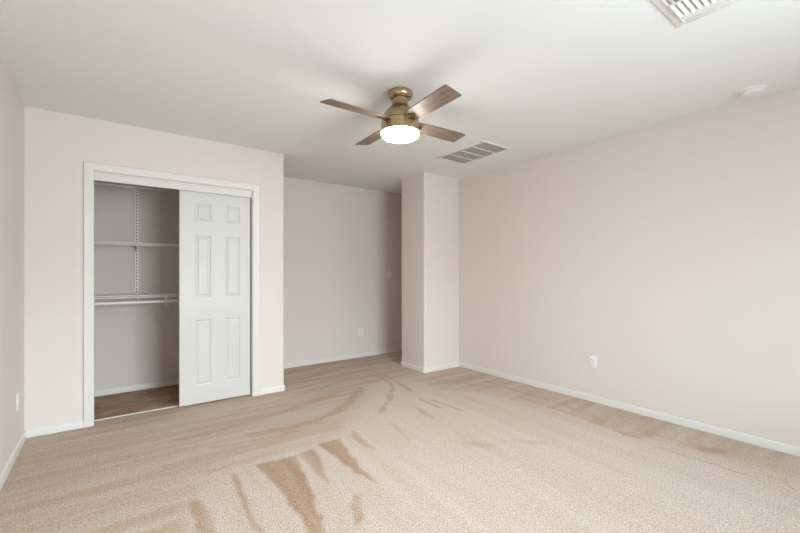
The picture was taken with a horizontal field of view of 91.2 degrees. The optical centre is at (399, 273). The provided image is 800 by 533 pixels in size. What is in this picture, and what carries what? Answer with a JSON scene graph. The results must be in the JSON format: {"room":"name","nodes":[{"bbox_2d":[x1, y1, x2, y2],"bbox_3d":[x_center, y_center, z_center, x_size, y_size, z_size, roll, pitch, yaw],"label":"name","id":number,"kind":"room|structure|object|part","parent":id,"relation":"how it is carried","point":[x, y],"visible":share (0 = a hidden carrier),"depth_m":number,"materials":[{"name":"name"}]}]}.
{"room":"empty bedroom","nodes":[
{"label":"empty bedroom","id":0,"kind":"room"},
{"bbox_2d":[0,58,23,474],"bbox_3d":[-1.602,-0.009,1.225,0.120,2.440,6.120,0,0,-37],"label":"wall","id":1,"kind":"structure","parent":0,"point":[11,104],"depth_m":2.47,"materials":[{"name":"beige paint"}]},
{"bbox_2d":[0,430,26,490],"bbox_3d":[-1.270,1.182,0.890,0.013,0.058,4.946,0,0,-37],"label":"baseboard","id":2,"kind":"structure","parent":1,"relation":"attached to","point":[8,466],"depth_m":2.45,"materials":[{"name":"white paint"}]},
{"bbox_2d":[16,392,18,410],"bbox_3d":[-2.590,0.869,2.655,0.009,0.117,0.072,0,0,-37],"label":"wall outlet","id":3,"kind":"object","parent":1,"relation":"attached to","point":[17,394],"visible":1,"depth_m":2.63,"materials":[{"name":"white plastic"}]},
{"bbox_2d":[24,106,283,429],"bbox_3d":[-2.252,-0.009,3.830,1.956,2.440,0.915,0,0,-37],"label":"wall","id":4,"kind":"structure","parent":0,"point":[56,144],"depth_m":3.04,"materials":[{"name":"beige paint"}]},
{"bbox_2d":[25,420,83,437],"bbox_3d":[-2.621,1.182,2.976,0.342,0.058,0.013,0,0,-37],"label":"baseboard","id":5,"kind":"structure","parent":4,"relation":"attached to","point":[67,426],"depth_m":2.97,"materials":[{"name":"white paint"}]},
{"bbox_2d":[94,405,178,420],"bbox_3d":[-2.011,1.207,3.574,1.228,0.008,0.020,0,0,-37],"label":"trim","id":6,"kind":"structure","parent":4,"relation":"attached to","point":[175,405],"depth_m":3.37,"materials":[{"name":"white paint"}]},
{"bbox_2d":[83,161,259,427],"bbox_3d":[-1.975,0.166,3.528,1.361,2.089,0.131,0,0,-37],"label":"trim","id":7,"kind":"structure","parent":4,"relation":"attached to","point":[89,168],"depth_m":3.15,"materials":[{"name":"white paint"}]},
{"bbox_2d":[94,172,251,197],"bbox_3d":[-1.983,-0.779,3.536,1.228,0.068,0.099,0,0,-37],"label":"trim","id":8,"kind":"structure","parent":4,"relation":"attached to","point":[98,176],"depth_m":3.44,"materials":[{"name":"white paint"}]},
{"bbox_2d":[179,190,249,406],"bbox_3d":[-1.741,0.212,3.709,0.616,1.973,0.038,0,0,-37],"label":"door","id":9,"kind":"structure","parent":4,"relation":"in","point":[214,229],"depth_m":3.68,"materials":[{"name":"white paint"}]},
{"bbox_2d":[260,384,284,394],"bbox_3d":[-1.557,1.182,4.332,0.267,0.058,0.915,0,0,-37],"label":"baseboard","id":10,"kind":"structure","parent":4,"relation":"attached to","point":[274,389],"depth_m":3.96,"materials":[{"name":"white paint"}]},
{"bbox_2d":[94,177,401,390],"bbox_3d":[-0.936,-0.009,5.458,6.012,2.440,0.120,0,0,-37],"label":"wall","id":11,"kind":"structure","parent":0,"point":[341,243],"depth_m":5.07,"materials":[{"name":"beige paint"}]},
{"bbox_2d":[94,182,164,191],"bbox_3d":[-2.907,-0.884,3.897,0.982,0.018,0.024,0,0,-37],"label":"rail","id":12,"kind":"object","parent":11,"relation":"attached to","point":[99,183],"visible":0.58,"depth_m":3.98,"materials":[{"name":"white metal"}]},
{"bbox_2d":[135,185,137,300],"bbox_3d":[-2.716,-0.295,4.036,0.032,1.212,0.030,0,0,-37],"label":"shelf standard","id":13,"kind":"object","parent":12,"relation":"hanging from","point":[136,187],"visible":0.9,"depth_m":4.03,"materials":[{"name":"white metal"}]},
{"bbox_2d":[94,293,178,300],"bbox_3d":[-2.474,0.254,4.030,1.834,0.087,0.308,0,0,-37],"label":"wire shelf","id":14,"kind":"object","parent":13,"relation":"attached to","point":[146,294],"visible":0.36,"depth_m":3.84,"materials":[{"name":"white metal"}]},
{"bbox_3d":[-2.519,0.217,4.091,1.834,0.008,0.157,0,0,-37],"label":"rail","id":15,"kind":"part","parent":14,"relation":"part of","materials":[{"name":"white plastic"}]},
{"bbox_2d":[94,295,178,305],"bbox_3d":[-2.370,0.271,3.892,1.836,0.104,0.033,0,0,-37],"label":"rod","id":16,"kind":"object","parent":14,"relation":"hanging from","point":[165,300],"visible":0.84,"depth_m":3.77,"materials":[{"name":"white metal"}]},
{"bbox_3d":[-2.384,0.226,3.911,1.834,0.027,0.009,0,0,-37],"label":"rail","id":17,"kind":"part","parent":14,"relation":"part of","materials":[{"name":"white plastic"}]},
{"bbox_2d":[94,241,178,252],"bbox_3d":[-2.474,-0.256,4.030,1.834,0.087,0.308,0,0,-37],"label":"wire shelf","id":18,"kind":"object","parent":13,"relation":"attached to","point":[95,242],"visible":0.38,"depth_m":3.83,"materials":[{"name":"white metal"}]},
{"bbox_3d":[-2.519,-0.293,4.091,1.834,0.008,0.157,0,0,-37],"label":"rail","id":19,"kind":"part","parent":18,"relation":"part of","materials":[{"name":"white plastic"}]},
{"bbox_3d":[-2.384,-0.283,3.911,1.834,0.029,0.009,0,0,-37],"label":"rail","id":20,"kind":"part","parent":18,"relation":"part of","materials":[{"name":"white plastic"}]},
{"bbox_2d":[94,379,178,396],"bbox_3d":[-2.568,1.182,4.157,1.840,0.058,0.013,0,0,-37],"label":"baseboard","id":21,"kind":"structure","parent":11,"relation":"attached to","point":[110,391],"depth_m":4.03,"materials":[{"name":"white paint"}]},
{"bbox_2d":[284,347,401,368],"bbox_3d":[-0.161,1.182,5.953,3.936,0.058,0.013,0,0,-37],"label":"baseboard","id":22,"kind":"structure","parent":11,"relation":"attached to","point":[344,357],"depth_m":5.45,"materials":[{"name":"white paint"}]},
{"bbox_2d":[359,328,362,335],"bbox_3d":[-0.563,0.849,5.656,0.072,0.117,0.009,0,0,-37],"label":"wall outlet","id":23,"kind":"object","parent":11,"relation":"attached to","point":[360,329],"visible":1,"depth_m":5.65,"materials":[{"name":"white plastic"}]},
{"bbox_2d":[0,0,799,193],"bbox_3d":[0.809,-1.279,3.012,6.140,0.100,6.140,0,0,-37],"label":"ceiling","id":24,"kind":"structure","parent":0,"point":[534,78],"depth_m":2.33,"materials":[{"name":"white paint"}]},
{"bbox_2d":[320,84,465,144],"bbox_3d":[0.000,-1.069,2.653,0.858,0.320,0.894,0,0,11],"label":"ceiling fan","id":25,"kind":"object","parent":24,"relation":"hanging from","point":[400,123],"visible":1,"depth_m":2.55,"materials":[{"name":"brown wood"}]},
{"bbox_3d":[-0.266,-1.025,2.457,0.457,0.006,0.132,0,11,-37],"label":"blade","id":26,"kind":"part","parent":25,"relation":"part of","materials":[{"name":"brown wood"}]},
{"bbox_3d":[-0.181,-1.025,2.935,0.132,0.006,0.457,-13,7,-33],"label":"blade","id":27,"kind":"part","parent":25,"relation":"part of","materials":[{"name":"brown wood"}]},
{"bbox_3d":[0.001,-0.930,2.656,0.256,0.042,0.256,0,0,-37],"label":"lamp shade","id":28,"kind":"part","parent":25,"relation":"part of","materials":[{"name":"white glass"}]},
{"bbox_3d":[0.182,-1.025,2.376,0.132,0.006,0.457,13,-7,-32],"label":"blade","id":29,"kind":"part","parent":25,"relation":"part of","materials":[{"name":"brown wood"}]},
{"bbox_3d":[0.273,-1.025,2.850,0.457,0.006,0.132,0,-11,-36],"label":"blade","id":30,"kind":"part","parent":25,"relation":"part of","materials":[{"name":"brown wood"}]},
{"bbox_2d":[435,140,511,164],"bbox_3d":[0.739,-1.224,4.004,0.410,0.010,0.674,0,0,-37],"label":"ceiling vent","id":31,"kind":"object","parent":24,"relation":"in","point":[482,149],"visible":1,"depth_m":3.97,"materials":[{"name":"white metal"}]},
{"bbox_2d":[651,0,740,26],"bbox_3d":[1.306,-1.220,1.683,0.446,0.019,0.336,0,0,-37],"label":"ceiling vent","id":32,"kind":"object","parent":24,"relation":"in","point":[680,12],"visible":1,"depth_m":1.80,"materials":[{"name":"white metal"}]},
{"bbox_3d":[1.428,-1.224,1.775,0.056,0.006,0.252,0,0,-37],"label":"panel","id":33,"kind":"part","parent":32,"relation":"part of","materials":[{"name":"white metal"}]},
{"bbox_2d":[738,85,766,97],"bbox_3d":[2.362,-1.211,2.624,0.146,0.036,0.146,0,0,-37],"label":"smoke detector","id":34,"kind":"object","parent":24,"relation":"attached to","point":[752,91],"visible":1,"depth_m":2.59,"materials":[{"name":"white plastic"}]},
{"bbox_2d":[0,351,799,532],"bbox_3d":[0.809,1.211,3.010,6.138,0.001,6.137,0,0,-37],"label":"floor","id":35,"kind":"structure","parent":0,"point":[374,443],"depth_m":2.46,"materials":[{"name":"beige carpet"}]},
{"bbox_2d":[402,172,458,367],"bbox_3d":[0.438,-0.009,5.161,0.705,2.440,0.477,0,0,-37],"label":"wall pillar","id":36,"kind":"structure","parent":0,"point":[430,202],"depth_m":4.94,"materials":[{"name":"beige paint"}]},
{"bbox_2d":[401,361,458,372],"bbox_3d":[1.078,1.182,5.638,2.327,0.058,0.503,0,0,-37],"label":"baseboard","id":37,"kind":"structure","parent":36,"relation":"attached to","point":[404,364],"depth_m":4.91,"materials":[{"name":"white paint"}]},
{"bbox_2d":[459,88,799,446],"bbox_3d":[2.238,-0.009,3.239,0.120,2.440,4.755,0,0,-37],"label":"wall","id":38,"kind":"structure","parent":0,"point":[668,254],"depth_m":3.25,"materials":[{"name":"beige paint"}]},
{"bbox_2d":[589,355,596,368],"bbox_3d":[1.818,0.838,3.693,0.009,0.117,0.072,0,0,-37],"label":"wall outlet","id":39,"kind":"object","parent":38,"relation":"attached to","point":[592,359],"visible":1,"depth_m":3.69,"materials":[{"name":"white plastic"}]},
{"bbox_2d":[459,362,799,456],"bbox_3d":[2.152,1.182,3.242,0.013,0.058,4.622,0,0,-37],"label":"baseboard","id":40,"kind":"structure","parent":38,"relation":"attached to","point":[789,449],"depth_m":3.26,"materials":[{"name":"white paint"}]}
]}

